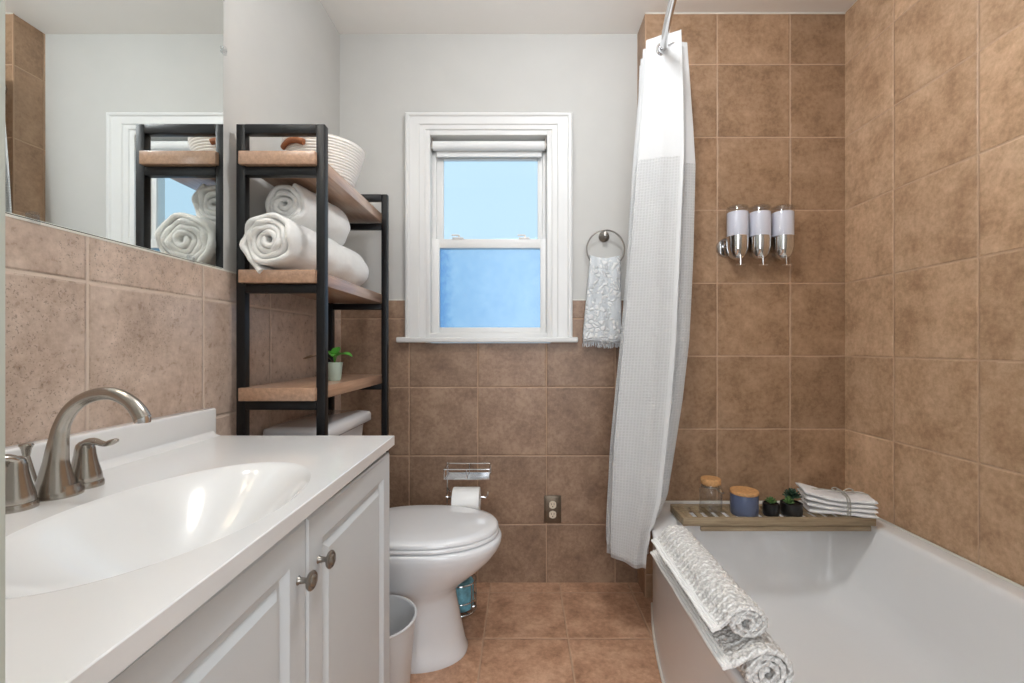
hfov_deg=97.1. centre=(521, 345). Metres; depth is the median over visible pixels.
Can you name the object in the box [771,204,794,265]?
soap dispenser
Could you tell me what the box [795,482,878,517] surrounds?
bundle
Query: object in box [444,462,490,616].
stand
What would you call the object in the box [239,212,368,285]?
rolled towel
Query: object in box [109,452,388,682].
vanity cabinet
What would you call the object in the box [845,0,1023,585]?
wall
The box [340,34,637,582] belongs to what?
wall
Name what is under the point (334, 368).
potted plant
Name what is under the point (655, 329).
shower curtain
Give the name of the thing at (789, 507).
potted succulent
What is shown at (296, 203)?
rolled towel
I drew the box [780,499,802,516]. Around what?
pot
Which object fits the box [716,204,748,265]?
soap dispenser
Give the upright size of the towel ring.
0.173 m
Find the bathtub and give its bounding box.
[651,501,1023,682]
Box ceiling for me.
[320,0,856,33]
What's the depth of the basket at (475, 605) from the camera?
1.76 m
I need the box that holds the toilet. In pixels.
[263,410,501,673]
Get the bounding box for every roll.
[451,487,480,508]
[456,576,473,612]
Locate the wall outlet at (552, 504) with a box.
[544,496,560,522]
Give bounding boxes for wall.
[5,0,340,446]
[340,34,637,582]
[637,13,844,597]
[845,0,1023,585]
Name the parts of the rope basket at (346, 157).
handle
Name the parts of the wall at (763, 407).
edge trim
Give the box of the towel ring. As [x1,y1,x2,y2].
[586,229,624,261]
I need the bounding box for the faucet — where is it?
[5,387,151,514]
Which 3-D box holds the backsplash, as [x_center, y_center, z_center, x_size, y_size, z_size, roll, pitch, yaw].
[-0.779,0.191,0.683,0.051,0.069,0.922,0,0,0]
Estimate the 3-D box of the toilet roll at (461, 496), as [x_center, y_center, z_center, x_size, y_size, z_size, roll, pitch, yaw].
[-0.221,0.617,1.800,0.106,0.108,0.108,0,0,0]
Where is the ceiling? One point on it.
(348, 16)
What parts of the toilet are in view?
tank lid, tank, lid, seat, bowl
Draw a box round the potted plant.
[303,347,351,380]
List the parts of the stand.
roll arm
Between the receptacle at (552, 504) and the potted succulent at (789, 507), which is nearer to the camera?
the potted succulent at (789, 507)
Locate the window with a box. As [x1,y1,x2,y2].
[396,112,577,342]
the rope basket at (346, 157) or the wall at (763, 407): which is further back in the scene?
the wall at (763, 407)
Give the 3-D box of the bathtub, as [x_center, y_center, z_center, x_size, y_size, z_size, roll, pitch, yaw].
[0.882,0.850,1.130,0.935,0.409,1.520,0,0,0]
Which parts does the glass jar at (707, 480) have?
cork lid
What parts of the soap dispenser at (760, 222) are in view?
push lever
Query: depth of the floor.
1.63 m
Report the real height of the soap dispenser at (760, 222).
0.248 m
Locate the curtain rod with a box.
[659,0,676,51]
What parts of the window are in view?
sill, sash, sash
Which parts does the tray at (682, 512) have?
rail, rail, rail, rail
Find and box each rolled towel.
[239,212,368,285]
[265,183,349,244]
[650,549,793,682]
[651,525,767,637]
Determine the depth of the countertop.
0.63 m
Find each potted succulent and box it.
[762,496,779,516]
[780,488,802,516]
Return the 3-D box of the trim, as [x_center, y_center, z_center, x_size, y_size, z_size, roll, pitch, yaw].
[0.070,0.003,0.169,0.860,2.104,0.138,0,0,0]
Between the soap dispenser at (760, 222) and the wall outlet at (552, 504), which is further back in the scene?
the wall outlet at (552, 504)
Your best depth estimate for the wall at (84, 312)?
1.08 m
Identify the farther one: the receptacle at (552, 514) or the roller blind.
the roller blind
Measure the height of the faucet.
0.164 m
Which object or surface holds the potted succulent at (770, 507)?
on the tray at (682, 512)
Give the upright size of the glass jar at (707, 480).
0.133 m
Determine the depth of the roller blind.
2.03 m
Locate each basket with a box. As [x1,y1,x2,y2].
[281,134,364,186]
[457,574,476,616]
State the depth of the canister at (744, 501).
1.64 m
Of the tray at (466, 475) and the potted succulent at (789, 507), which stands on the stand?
the tray at (466, 475)
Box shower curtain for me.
[606,30,694,568]
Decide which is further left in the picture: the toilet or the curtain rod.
the toilet
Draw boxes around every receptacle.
[549,501,555,508]
[549,511,555,517]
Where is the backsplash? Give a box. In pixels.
[5,408,219,484]
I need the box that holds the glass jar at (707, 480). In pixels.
[700,475,723,516]
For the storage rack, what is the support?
on the floor
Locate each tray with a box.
[444,463,490,479]
[670,504,875,530]
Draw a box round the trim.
[0,0,4,682]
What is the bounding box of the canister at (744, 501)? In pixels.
[730,486,758,516]
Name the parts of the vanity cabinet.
door, knob, knob, door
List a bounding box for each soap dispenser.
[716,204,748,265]
[749,204,771,265]
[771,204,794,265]
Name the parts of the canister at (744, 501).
lid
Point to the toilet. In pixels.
(434, 549)
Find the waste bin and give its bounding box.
[389,594,416,682]
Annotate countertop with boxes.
[5,408,394,682]
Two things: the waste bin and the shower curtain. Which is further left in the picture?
the waste bin
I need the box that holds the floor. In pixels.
[410,583,661,682]
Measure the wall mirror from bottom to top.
0.908 m
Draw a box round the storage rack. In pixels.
[236,124,388,451]
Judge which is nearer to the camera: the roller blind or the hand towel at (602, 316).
the hand towel at (602, 316)
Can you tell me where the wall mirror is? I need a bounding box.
[5,0,222,268]
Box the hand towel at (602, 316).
[582,255,620,347]
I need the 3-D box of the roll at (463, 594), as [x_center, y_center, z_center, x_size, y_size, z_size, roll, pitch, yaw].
[-0.244,0.983,1.800,0.106,0.104,0.106,0,0,0]
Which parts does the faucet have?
lever, handle, lift rod, handle, spout, lever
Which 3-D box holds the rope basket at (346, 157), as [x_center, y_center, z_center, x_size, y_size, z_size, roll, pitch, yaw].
[-0.658,-0.595,1.501,0.254,0.121,0.262,0,0,0]
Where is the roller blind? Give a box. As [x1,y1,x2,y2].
[431,138,546,157]
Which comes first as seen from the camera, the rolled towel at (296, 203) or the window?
the rolled towel at (296, 203)
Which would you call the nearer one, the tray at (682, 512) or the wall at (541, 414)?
the tray at (682, 512)
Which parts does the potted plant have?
pot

